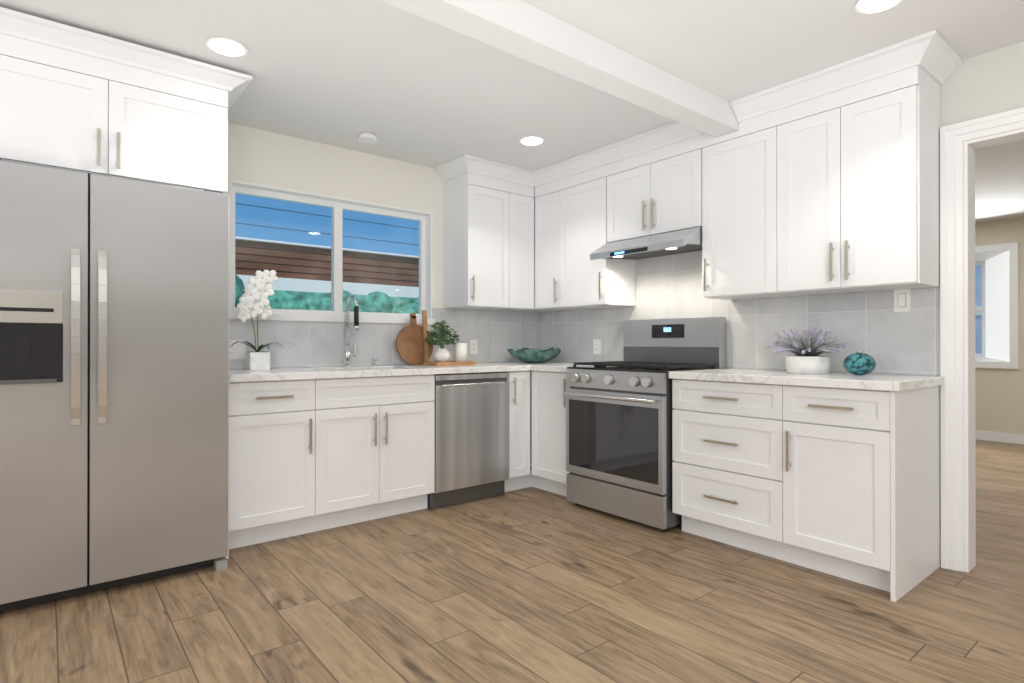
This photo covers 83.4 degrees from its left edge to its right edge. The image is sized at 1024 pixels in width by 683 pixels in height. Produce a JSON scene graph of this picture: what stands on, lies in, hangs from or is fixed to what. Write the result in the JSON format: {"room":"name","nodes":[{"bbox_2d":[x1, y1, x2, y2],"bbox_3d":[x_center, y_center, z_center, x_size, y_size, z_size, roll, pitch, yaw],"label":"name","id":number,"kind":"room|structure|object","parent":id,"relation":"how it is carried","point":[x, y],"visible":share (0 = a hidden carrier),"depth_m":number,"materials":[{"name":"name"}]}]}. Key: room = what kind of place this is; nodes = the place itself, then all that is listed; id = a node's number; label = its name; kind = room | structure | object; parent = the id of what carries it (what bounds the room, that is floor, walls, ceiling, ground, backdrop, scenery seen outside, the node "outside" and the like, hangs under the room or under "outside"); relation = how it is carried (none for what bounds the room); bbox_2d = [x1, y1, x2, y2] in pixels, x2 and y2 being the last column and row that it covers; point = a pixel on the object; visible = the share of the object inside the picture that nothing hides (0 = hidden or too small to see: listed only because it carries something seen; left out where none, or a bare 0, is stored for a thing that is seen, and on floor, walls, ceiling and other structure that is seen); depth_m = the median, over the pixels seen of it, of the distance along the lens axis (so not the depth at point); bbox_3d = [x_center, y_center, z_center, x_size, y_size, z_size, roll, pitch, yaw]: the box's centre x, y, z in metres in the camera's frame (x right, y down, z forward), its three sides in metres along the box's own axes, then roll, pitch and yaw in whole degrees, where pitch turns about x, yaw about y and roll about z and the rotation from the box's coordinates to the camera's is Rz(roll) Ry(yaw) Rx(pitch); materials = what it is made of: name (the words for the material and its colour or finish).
{"room":"kitchen","nodes":[
{"label":"kitchen","id":0,"kind":"room"},
{"bbox_2d":[227,123,531,466],"bbox_3d":[-0.547,-0.118,4.505,11.540,2.410,0.120,0,0,-39],"label":"wall","id":1,"kind":"structure","parent":0,"point":[256,156],"depth_m":3.93,"materials":[{"name":"white paint"}]},
{"bbox_2d":[229,320,432,368],"bbox_3d":[-1.214,0.019,3.879,1.565,0.301,0.008,0,0,-39],"label":"backsplash","id":2,"kind":"structure","parent":1,"relation":"attached to","point":[317,344],"depth_m":3.81,"materials":[{"name":"tile"}]},
{"bbox_2d":[229,340,245,358],"bbox_3d":[-1.682,0.049,3.491,0.120,0.116,0.007,0,0,-39],"label":"outlet","id":3,"kind":"object","parent":2,"relation":"attached to","point":[237,351],"visible":0.79,"depth_m":3.50,"materials":[{"name":"white plastic"}]},
{"bbox_2d":[229,180,434,323],"bbox_3d":[-1.193,-0.556,3.969,1.444,0.847,0.142,0,0,-39],"label":"kitchen window","id":4,"kind":"structure","parent":1,"relation":"in","point":[337,205],"depth_m":3.98,"materials":[{"name":"white plastic"}]},
{"bbox_2d":[432,308,537,362],"bbox_3d":[-0.191,-0.043,4.708,1.068,0.428,0.008,0,0,-39],"label":"backsplash","id":5,"kind":"structure","parent":1,"relation":"attached to","point":[495,331],"depth_m":4.71,"materials":[{"name":"tile"}]},
{"bbox_2d":[470,339,477,353],"bbox_3d":[-0.306,0.042,4.605,0.072,0.116,0.007,0,0,-39],"label":"outlet","id":6,"kind":"object","parent":5,"relation":"attached to","point":[473,343],"visible":1,"depth_m":4.60,"materials":[{"name":"white plastic"}]},
{"bbox_2d":[0,440,1023,682],"bbox_3d":[1.882,1.109,1.502,11.540,0.060,7.840,0,0,-39],"label":"floor","id":7,"kind":"structure","parent":0,"point":[529,584],"depth_m":2.28,"materials":[{"name":"brown wood"}]},
{"bbox_2d":[0,158,227,611],"bbox_3d":[-1.936,0.184,2.736,0.915,1.797,0.819,0,0,-39],"label":"refrigerator","id":8,"kind":"object","parent":7,"relation":"on","point":[114,291],"visible":1,"depth_m":2.44,"materials":[{"name":"silver metal"}]},
{"bbox_2d":[0,7,252,558],"bbox_3d":[-1.929,-0.122,2.799,1.045,2.409,0.788,0,0,-39],"label":"tall cabinet","id":9,"kind":"object","parent":7,"relation":"on","point":[75,99],"visible":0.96,"depth_m":2.54,"materials":[{"name":"white wood"}]},
{"bbox_2d":[229,371,531,548],"bbox_3d":[-0.800,0.647,3.802,2.114,0.875,0.648,0,0,-39],"label":"base cabinet","id":10,"kind":"object","parent":7,"relation":"on","point":[308,455],"depth_m":3.27,"materials":[{"name":"white wood"}]},
{"bbox_2d":[229,362,943,390],"bbox_3d":[0.130,0.188,3.075,2.643,0.039,2.950,0,0,-39],"label":"countertop","id":11,"kind":"structure","parent":10,"relation":"on","point":[883,382],"depth_m":3.12,"materials":[{"name":"stone"}]},
{"bbox_2d":[229,270,294,369],"bbox_3d":[-1.495,-0.132,3.429,0.439,0.599,0.317,0,0,-39],"label":"orchid","id":12,"kind":"object","parent":11,"relation":"on","point":[254,302],"visible":1,"depth_m":3.39,"materials":[{"name":"plant"}]},
{"bbox_2d":[342,295,359,366],"bbox_3d":[-1.052,-0.069,3.819,0.092,0.476,0.200,0,0,-39],"label":"faucet","id":13,"kind":"object","parent":11,"relation":"on","point":[356,327],"visible":1,"depth_m":3.85,"materials":[{"name":"silver metal"}]},
{"bbox_2d":[372,358,377,365],"bbox_3d":[-0.944,0.143,3.962,0.031,0.052,0.066,0,0,-39],"label":"soap pump","id":14,"kind":"object","parent":11,"relation":"on","point":[373,359],"visible":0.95,"depth_m":3.96,"materials":[{"name":"silver metal"}]},
{"bbox_2d":[396,310,432,364],"bbox_3d":[-0.704,-0.029,4.167,0.295,0.400,0.084,0,0,-29],"label":"cutting board","id":15,"kind":"object","parent":11,"relation":"on","point":[411,346],"visible":0.88,"depth_m":4.16,"materials":[{"name":"brown wood"}]},
{"bbox_2d":[423,361,475,365],"bbox_3d":[-0.450,0.157,4.174,0.335,0.025,0.185,0,0,-39],"label":"tray","id":16,"kind":"object","parent":11,"relation":"on","point":[431,363],"visible":0.89,"depth_m":4.09,"materials":[{"name":"brown wood"}]},
{"bbox_2d":[425,320,459,361],"bbox_3d":[-0.495,-0.001,4.147,0.260,0.309,0.233,0,0,-39],"label":"plant","id":17,"kind":"object","parent":16,"relation":"on","point":[441,355],"visible":1,"depth_m":4.11,"materials":[{"name":"green plant"}]},
{"bbox_2d":[454,341,466,361],"bbox_3d":[-0.379,0.076,4.242,0.096,0.162,0.096,0,0,-39],"label":"candle","id":18,"kind":"object","parent":16,"relation":"on","point":[460,349],"visible":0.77,"depth_m":4.20,"materials":[{"name":"white wax"}]},
{"bbox_2d":[507,347,560,362],"bbox_3d":[0.193,0.110,4.599,0.363,0.125,0.430,0,0,26],"label":"bowl","id":19,"kind":"object","parent":11,"relation":"on","point":[527,355],"visible":0.96,"depth_m":4.48,"materials":[{"name":"ceramic"}]},
{"bbox_2d":[766,325,846,373],"bbox_3d":[1.526,0.041,3.006,0.304,0.252,0.427,0,0,-39],"label":"plant","id":20,"kind":"object","parent":11,"relation":"on","point":[807,348],"visible":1,"depth_m":2.96,"materials":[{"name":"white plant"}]},
{"bbox_2d":[843,351,875,374],"bbox_3d":[1.704,0.106,2.821,0.140,0.120,0.140,0,0,-39],"label":"orb","id":21,"kind":"object","parent":11,"relation":"on","point":[858,363],"visible":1,"depth_m":2.78,"materials":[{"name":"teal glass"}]},
{"bbox_2d":[427,372,508,508],"bbox_3d":[-0.438,0.652,4.088,0.596,0.868,0.602,0,0,-39],"label":"dishwasher","id":22,"kind":"object","parent":7,"relation":"on","point":[472,409],"visible":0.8,"depth_m":3.85,"materials":[{"name":"silver metal"}]},
{"bbox_2d":[564,317,725,531],"bbox_3d":[0.834,0.465,3.704,0.701,1.240,0.770,0,0,-39],"label":"range","id":23,"kind":"object","parent":7,"relation":"on","point":[619,460],"visible":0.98,"depth_m":3.54,"materials":[{"name":"silver metal"}]},
{"bbox_2d":[531,371,940,601],"bbox_3d":[1.065,0.647,3.505,0.648,0.875,2.400,0,0,-39],"label":"base cabinet","id":24,"kind":"object","parent":7,"relation":"on","point":[844,483],"depth_m":2.71,"materials":[{"name":"white wood"}]},
{"bbox_2d":[0,0,1023,222],"bbox_3d":[1.882,-1.361,1.509,11.540,0.060,7.840,0,0,-39],"label":"ceiling","id":25,"kind":"structure","parent":0,"point":[329,72],"depth_m":2.67,"materials":[{"name":"white paint"}]},
{"bbox_2d":[206,37,247,56],"bbox_3d":[-1.282,-1.323,2.588,0.170,0.009,0.170,0,0,-39],"label":"recessed light","id":26,"kind":"object","parent":25,"relation":"in","point":[225,46],"visible":1,"depth_m":2.58,"materials":[{"name":"white plastic"}]},
{"bbox_2d":[358,132,376,143],"bbox_3d":[-0.925,-1.307,3.688,0.120,0.034,0.120,0,0,-39],"label":"smoke detector","id":27,"kind":"object","parent":25,"relation":"attached to","point":[365,137],"visible":1,"depth_m":3.65,"materials":[{"name":"white plastic"}]},
{"bbox_2d":[519,136,544,145],"bbox_3d":[0.131,-1.320,3.783,0.170,0.009,0.170,0,0,-39],"label":"recessed light","id":28,"kind":"object","parent":25,"relation":"in","point":[527,140],"visible":1,"depth_m":3.76,"materials":[{"name":"white plastic"}]},
{"bbox_2d":[380,0,737,136],"bbox_3d":[-1.077,-1.264,1.428,6.599,0.135,0.140,0,0,-39],"label":"ceiling beam","id":29,"kind":"structure","parent":25,"relation":"attached to","point":[518,28],"depth_m":2.47,"materials":[{"name":"white paint"}]},
{"bbox_2d":[855,0,902,13],"bbox_3d":[1.433,-1.324,2.238,0.170,0.009,0.170,0,0,-39],"label":"recessed light","id":30,"kind":"object","parent":25,"relation":"in","point":[861,6],"visible":1,"depth_m":2.26,"materials":[{"name":"white plastic"}]},
{"bbox_2d":[572,41,1023,375],"bbox_3d":[2.667,-0.124,2.141,0.120,2.410,7.600,0,0,-39],"label":"wall","id":31,"kind":"structure","parent":0,"point":[990,83],"depth_m":2.65,"materials":[{"name":"white paint"}]},
{"bbox_2d":[434,30,962,311],"bbox_3d":[0.765,-0.793,3.548,1.063,1.064,3.018,0,0,-39],"label":"upper cabinet","id":32,"kind":"object","parent":31,"relation":"attached to","point":[827,181],"visible":0.98,"depth_m":3.19,"materials":[{"name":"white wood"}]},
{"bbox_2d":[590,227,701,259],"bbox_3d":[0.949,-0.617,3.759,0.492,0.133,0.741,0,0,-39],"label":"range hood","id":33,"kind":"object","parent":32,"relation":"attached to","point":[686,240],"visible":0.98,"depth_m":3.62,"materials":[{"name":"silver metal"}]},
{"bbox_2d":[538,250,939,375],"bbox_3d":[1.150,-0.099,3.910,0.008,1.169,2.919,0,0,-39],"label":"backsplash","id":34,"kind":"structure","parent":31,"relation":"attached to","point":[668,286],"depth_m":3.47,"materials":[{"name":"tile"}]},
{"bbox_2d":[593,339,600,353],"bbox_3d":[0.663,0.042,4.498,0.007,0.116,0.072,0,0,-39],"label":"outlet","id":35,"kind":"object","parent":34,"relation":"attached to","point":[596,342],"visible":1,"depth_m":4.49,"materials":[{"name":"white plastic"}]},
{"bbox_2d":[894,289,910,311],"bbox_3d":[1.962,-0.207,2.893,0.009,0.116,0.072,0,0,-39],"label":"switch","id":36,"kind":"object","parent":34,"relation":"attached to","point":[902,297],"visible":0.98,"depth_m":2.89,"materials":[{"name":"white plastic"}]},
{"bbox_2d":[940,107,1023,572],"bbox_3d":[2.447,0.026,2.413,0.178,2.110,1.030,0,0,-39],"label":"door frame","id":37,"kind":"structure","parent":31,"relation":"attached to","point":[959,142],"depth_m":2.72,"materials":[{"name":"white wood"}]},
{"bbox_2d":[975,217,1023,434],"bbox_3d":[6.320,-0.117,5.099,0.120,2.410,7.600,0,0,-39],"label":"wall","id":38,"kind":"structure","parent":0,"point":[999,391],"depth_m":6.22,"materials":[{"name":"beige paint"}]},
{"bbox_2d":[975,242,1018,368],"bbox_3d":[5.303,-0.383,6.657,0.560,1.350,0.940,0,0,-39],"label":"room window","id":39,"kind":"structure","parent":38,"relation":"in","point":[999,262],"depth_m":6.37,"materials":[{"name":"white plastic"}]},
{"bbox_2d":[976,430,1023,443],"bbox_3d":[4.494,1.034,3.617,4.579,0.100,7.600,0,0,-39],"label":"baseboard","id":40,"kind":"structure","parent":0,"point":[980,435],"depth_m":6.24,"materials":[{"name":"white wood"}]},
{"label":"outside","id":41,"kind":"structure","parent":0,"visible":0},
{"bbox_2d":[975,265,981,353],"bbox_3d":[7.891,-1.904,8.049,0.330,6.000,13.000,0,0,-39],"label":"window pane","id":42,"kind":"structure","parent":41,"point":[978,268],"depth_m":8.78,"materials":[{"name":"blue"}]},
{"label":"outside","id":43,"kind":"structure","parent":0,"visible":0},
{"bbox_2d":[237,275,418,297],"bbox_3d":[-5.238,0.045,7.835,13.000,2.100,0.200,0,0,-39],"label":"fascia","id":44,"kind":"object","parent":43,"point":[285,284],"depth_m":9.52,"materials":[{"name":"white paint"}]},
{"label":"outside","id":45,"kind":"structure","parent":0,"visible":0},
{"bbox_2d":[235,274,418,313],"bbox_3d":[-4.749,0.045,7.231,13.000,2.097,1.154,0,0,-39],"label":"hedge","id":46,"kind":"object","parent":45,"point":[380,302],"visible":0.16,"depth_m":8.54,"materials":[{"name":"teal plant"}]},
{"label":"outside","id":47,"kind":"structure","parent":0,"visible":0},
{"bbox_2d":[235,236,418,286],"bbox_3d":[-5.379,-1.306,8.013,13.000,0.605,0.250,0,0,-39],"label":"pergola","id":48,"kind":"object","parent":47,"point":[288,259],"visible":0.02,"depth_m":9.67,"materials":[{"name":"brown wood"}]},
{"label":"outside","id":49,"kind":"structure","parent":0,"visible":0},
{"bbox_2d":[235,193,418,244],"bbox_3d":[-6.359,-2.447,10.021,16.000,1.112,2.017,0,0,-39],"label":"wires","id":50,"kind":"object","parent":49,"point":[235,193],"visible":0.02,"depth_m":12.87,"materials":[{"name":"black plastic"}]}
]}

